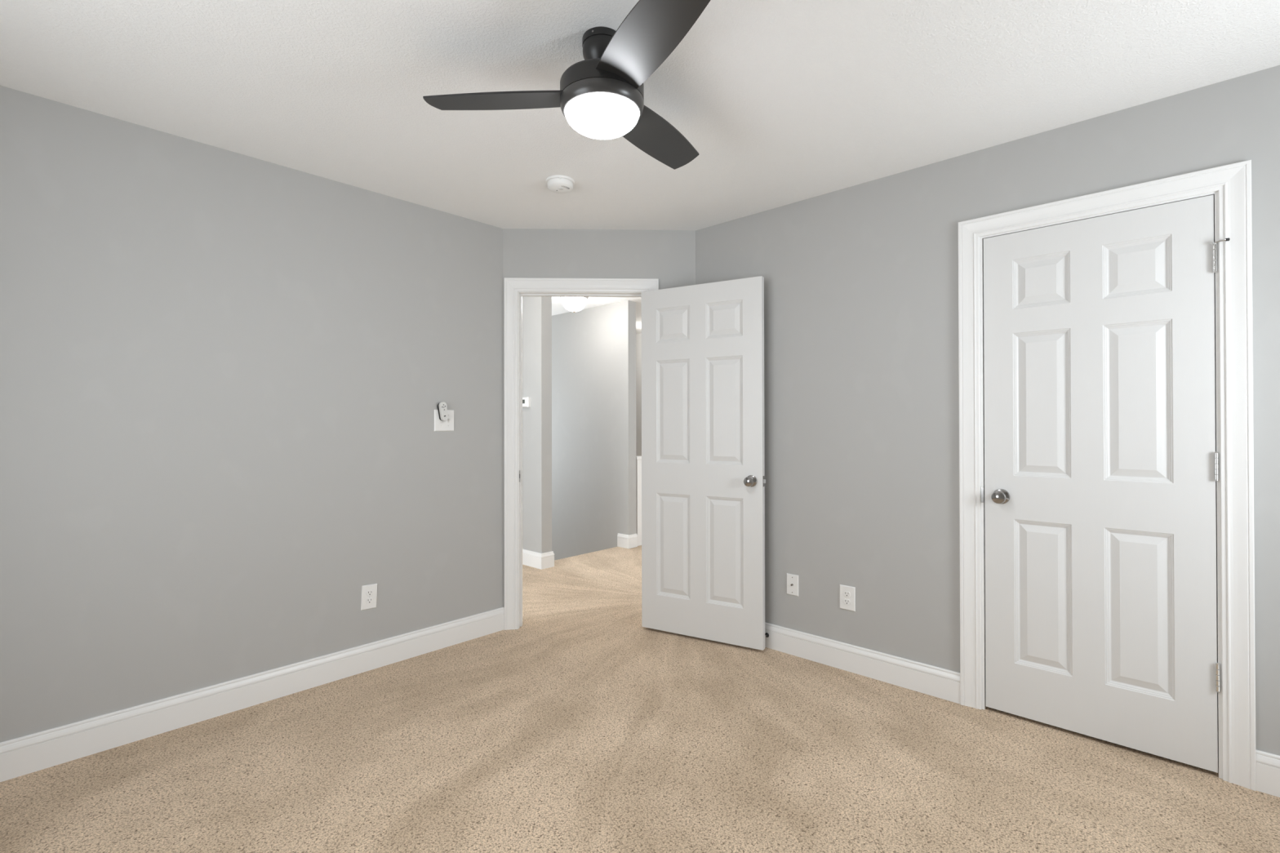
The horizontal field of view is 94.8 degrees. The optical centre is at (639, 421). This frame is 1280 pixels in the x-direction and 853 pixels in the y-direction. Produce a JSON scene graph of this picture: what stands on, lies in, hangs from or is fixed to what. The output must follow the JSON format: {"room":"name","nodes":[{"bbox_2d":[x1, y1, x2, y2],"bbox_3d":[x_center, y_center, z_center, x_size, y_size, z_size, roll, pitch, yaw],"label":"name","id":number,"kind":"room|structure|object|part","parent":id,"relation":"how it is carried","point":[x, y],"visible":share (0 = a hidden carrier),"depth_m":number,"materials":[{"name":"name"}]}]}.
{"room":"empty bedroom","nodes":[
{"label":"empty bedroom","id":0,"kind":"room"},
{"bbox_2d":[0,85,503,742],"bbox_3d":[-1.780,0.041,2.650,0.120,2.440,2.658,0,0,43],"label":"wall","id":1,"kind":"structure","parent":0,"point":[224,374],"depth_m":2.52,"materials":[{"name":"grey paint"}]},
{"bbox_2d":[0,607,503,782],"bbox_3d":[-1.728,1.194,2.598,0.015,0.133,2.658,0,0,43],"label":"baseboard","id":2,"kind":"structure","parent":1,"relation":"attached to","point":[33,753],"depth_m":2.51,"materials":[{"name":"white paint"}]},
{"bbox_2d":[360,583,377,610],"bbox_3d":[-1.373,0.893,2.987,0.009,0.125,0.082,0,0,43],"label":"wall outlet","id":3,"kind":"object","parent":1,"relation":"attached to","point":[369,593],"visible":1,"depth_m":2.98,"materials":[{"name":"white plastic"}]},
{"bbox_2d":[365,597,373,604],"bbox_3d":[-1.371,0.912,2.985,0.003,0.029,0.034,0,0,43],"label":"receptacle","id":4,"kind":"object","parent":3,"relation":"attached to","point":[368,600],"depth_m":2.98,"materials":[{"name":"white plastic"}]},
{"bbox_2d":[366,590,373,596],"bbox_3d":[-1.370,0.873,2.986,0.003,0.029,0.034,0,0,43],"label":"receptacle","id":5,"kind":"object","parent":3,"relation":"attached to","point":[369,593],"depth_m":2.99,"materials":[{"name":"white plastic"}]},
{"bbox_2d":[437,401,447,420],"bbox_3d":[-1.095,-0.055,3.267,0.031,0.104,0.046,0,0,43],"label":"remote","id":6,"kind":"object","parent":1,"relation":"attached to","point":[442,406],"visible":1,"depth_m":3.26,"materials":[{"name":"white plastic"}]},
{"bbox_2d":[434,409,453,431],"bbox_3d":[-1.091,-0.004,3.292,0.017,0.120,0.120,0,0,43],"label":"switch plate","id":7,"kind":"object","parent":1,"relation":"attached to","point":[448,424],"visible":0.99,"depth_m":3.30,"materials":[{"name":"white plastic"}]},
{"bbox_2d":[522,296,551,553],"bbox_3d":[-2.098,1.386,6.304,3.530,5.190,0.112,0,0,43],"label":"wall","id":8,"kind":"structure","parent":0,"point":[536,310],"depth_m":5.13,"materials":[{"name":"grey paint"}]},
{"bbox_2d":[522,396,530,407],"bbox_3d":[-1.016,-0.169,5.207,0.124,0.090,0.029,0,0,43],"label":"thermostat","id":9,"kind":"object","parent":8,"relation":"attached to","point":[526,400],"visible":0.96,"depth_m":5.17,"materials":[{"name":"white plastic"}]},
{"bbox_2d":[522,549,554,569],"bbox_3d":[-2.092,1.214,6.300,3.545,0.133,0.143,0,0,43],"label":"baseboard","id":10,"kind":"structure","parent":8,"relation":"attached to","point":[530,558],"depth_m":5.11,"materials":[{"name":"white paint"}]},
{"bbox_2d":[551,300,636,559],"bbox_3d":[-1.353,1.389,7.127,3.500,5.190,0.115,0,0,43],"label":"wall","id":11,"kind":"structure","parent":0,"point":[594,487],"depth_m":6.25,"materials":[{"name":"grey paint"}]},
{"bbox_2d":[617,533,637,548],"bbox_3d":[-0.124,1.208,5.975,0.160,0.133,0.130,0,0,43],"label":"baseboard","id":12,"kind":"structure","parent":11,"relation":"attached to","point":[627,541],"depth_m":5.92,"materials":[{"name":"white paint"}]},
{"bbox_2d":[551,297,641,333],"bbox_3d":[-0.762,-1.262,4.331,8.600,0.080,6.900,0,0,43],"label":"ceiling","id":13,"kind":"structure","parent":0,"point":[557,308],"depth_m":6.09,"materials":[{"name":"white paint"}]},
{"bbox_2d":[560,297,588,312],"bbox_3d":[-0.625,-1.128,5.623,0.290,0.176,0.290,0,0,43],"label":"flush ceiling light","id":14,"kind":"object","parent":13,"relation":"attached to","point":[574,304],"visible":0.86,"depth_m":5.54,"materials":[{"name":"white glass"}]},
{"bbox_2d":[502,228,695,607],"bbox_3d":[-0.243,0.543,3.661,1.180,3.440,0.120,0,0,-2],"label":"wall","id":15,"kind":"structure","parent":0,"point":[668,256],"depth_m":3.61,"materials":[{"name":"grey paint"}]},
{"bbox_2d":[503,277,658,630],"bbox_3d":[-0.354,0.196,3.659,0.941,2.136,0.158,0,0,-2],"label":"door frame","id":16,"kind":"structure","parent":15,"relation":"attached to","point":[514,288],"depth_m":3.58,"materials":[{"name":"white paint"}]},
{"bbox_2d":[641,275,765,650],"bbox_3d":[0.348,0.228,3.396,0.778,2.032,0.159,0,0,30],"label":"door","id":17,"kind":"structure","parent":15,"relation":"in","point":[704,481],"depth_m":3.37,"materials":[{"name":"white paint"}]},
{"bbox_3d":[0.595,0.328,3.191,0.054,0.054,0.050,0,0,30],"label":"knob","id":18,"kind":"part","parent":17,"relation":"part of","materials":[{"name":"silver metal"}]},
{"bbox_2d":[635,333,641,456],"bbox_3d":[0.930,0.035,7.258,6.680,2.490,0.100,0,0,43],"label":"wall","id":19,"kind":"structure","parent":0,"point":[638,336],"depth_m":8.07,"materials":[{"name":"white paint"}]},
{"bbox_2d":[0,545,1279,852],"bbox_3d":[-0.757,1.378,4.317,8.400,0.220,6.700,0,0,43],"label":"floor","id":20,"kind":"structure","parent":0,"point":[582,726],"depth_m":2.13,"materials":[{"name":"beige carpet"}]},
{"bbox_2d":[635,455,641,546],"bbox_3d":[-0.026,0.818,6.062,0.112,0.915,0.112,0,0,43],"label":"newel post","id":21,"kind":"object","parent":20,"relation":"on","point":[638,459],"visible":0.47,"depth_m":6.02,"materials":[{"name":"white paint"}]},
{"bbox_2d":[0,0,1279,230],"bbox_3d":[0.009,-1.209,1.560,4.238,0.040,3.733,0,0,43],"label":"ceiling","id":22,"kind":"structure","parent":0,"point":[780,103],"depth_m":2.05,"materials":[{"name":"white paint"}]},
{"bbox_2d":[546,174,574,193],"bbox_3d":[-0.390,-1.155,2.891,0.141,0.051,0.141,0,0,43],"label":"smoke detector","id":23,"kind":"object","parent":22,"relation":"attached to","point":[558,184],"visible":1,"depth_m":2.85,"materials":[{"name":"white plastic"}]},
{"bbox_2d":[422,0,710,169],"bbox_3d":[-0.035,-1.042,1.856,0.980,0.290,0.933,0,0,43],"label":"ceiling fan","id":24,"kind":"object","parent":22,"relation":"hanging from","point":[601,95],"visible":1,"depth_m":1.74,"materials":[{"name":"black metal"}]},
{"bbox_3d":[-0.421,-1.007,1.848,0.491,0.037,0.149,0,0,3],"label":"blade","id":25,"kind":"part","parent":24,"relation":"part of","materials":[{"name":"black wood"}]},
{"bbox_3d":[-0.117,-0.927,1.827,0.230,0.061,0.230,0,0,43],"label":"lamp shade","id":26,"kind":"part","parent":24,"relation":"part of","materials":[{"name":"white glass"}]},
{"bbox_3d":[0.018,-1.009,1.553,0.149,0.037,0.491,0,0,-27],"label":"blade","id":27,"kind":"part","parent":24,"relation":"part of","materials":[{"name":"black wood"}]},
{"bbox_3d":[0.054,-1.007,2.081,0.149,0.037,0.491,0,0,33],"label":"blade","id":28,"kind":"part","parent":24,"relation":"part of","materials":[{"name":"black wood"}]},
{"bbox_2d":[695,65,1279,755],"bbox_3d":[1.548,0.534,2.591,3.165,3.440,0.120,0,0,43],"label":"wall","id":29,"kind":"structure","parent":0,"point":[861,386],"depth_m":2.78,"materials":[{"name":"grey paint"}]},
{"bbox_2d":[786,573,798,596],"bbox_3d":[0.822,0.884,3.172,0.070,0.112,0.016,0,0,43],"label":"plate","id":30,"kind":"object","parent":29,"relation":"attached to","point":[792,580],"visible":1,"depth_m":3.17,"materials":[{"name":"white plastic"}]},
{"bbox_2d":[840,584,855,611],"bbox_3d":[1.048,0.892,2.967,0.080,0.121,0.009,0,0,43],"label":"wall outlet","id":31,"kind":"object","parent":29,"relation":"attached to","point":[847,593],"visible":1,"depth_m":2.96,"materials":[{"name":"white plastic"}]},
{"bbox_2d":[843,591,850,597],"bbox_3d":[1.046,0.873,2.965,0.034,0.028,0.003,0,0,43],"label":"receptacle","id":32,"kind":"object","parent":31,"relation":"attached to","point":[846,593],"depth_m":2.96,"materials":[{"name":"white plastic"}]},
{"bbox_2d":[844,599,850,604],"bbox_3d":[1.046,0.912,2.965,0.034,0.028,0.003,0,0,43],"label":"receptacle","id":33,"kind":"object","parent":31,"relation":"attached to","point":[846,602],"depth_m":2.96,"materials":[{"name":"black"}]},
{"bbox_2d":[764,622,1279,797],"bbox_3d":[1.504,1.187,2.538,3.165,0.133,0.015,0,0,43],"label":"baseboard","id":34,"kind":"structure","parent":29,"relation":"attached to","point":[933,681],"depth_m":2.83,"materials":[{"name":"white paint"}]},
{"bbox_2d":[983,195,1230,773],"bbox_3d":[1.767,0.219,2.288,0.756,2.032,0.097,0,0,43],"label":"door","id":35,"kind":"structure","parent":29,"relation":"in","point":[1101,459],"depth_m":2.28,"materials":[{"name":"white paint"}]},
{"bbox_3d":[1.520,0.321,2.486,0.054,0.054,0.050,0,0,43],"label":"knob","id":36,"kind":"part","parent":35,"relation":"part of","materials":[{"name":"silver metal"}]},
{"bbox_2d":[958,160,1256,791],"bbox_3d":[1.795,0.183,2.350,0.905,2.138,0.139,0,0,43],"label":"door frame","id":37,"kind":"structure","parent":29,"relation":"attached to","point":[1230,184],"depth_m":2.06,"materials":[{"name":"white paint"}]},
{"bbox_3d":[1.494,0.321,2.562,0.012,0.066,0.005,0,0,43],"label":"strike plate","id":38,"kind":"part","parent":37,"relation":"part of","materials":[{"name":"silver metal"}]}
]}

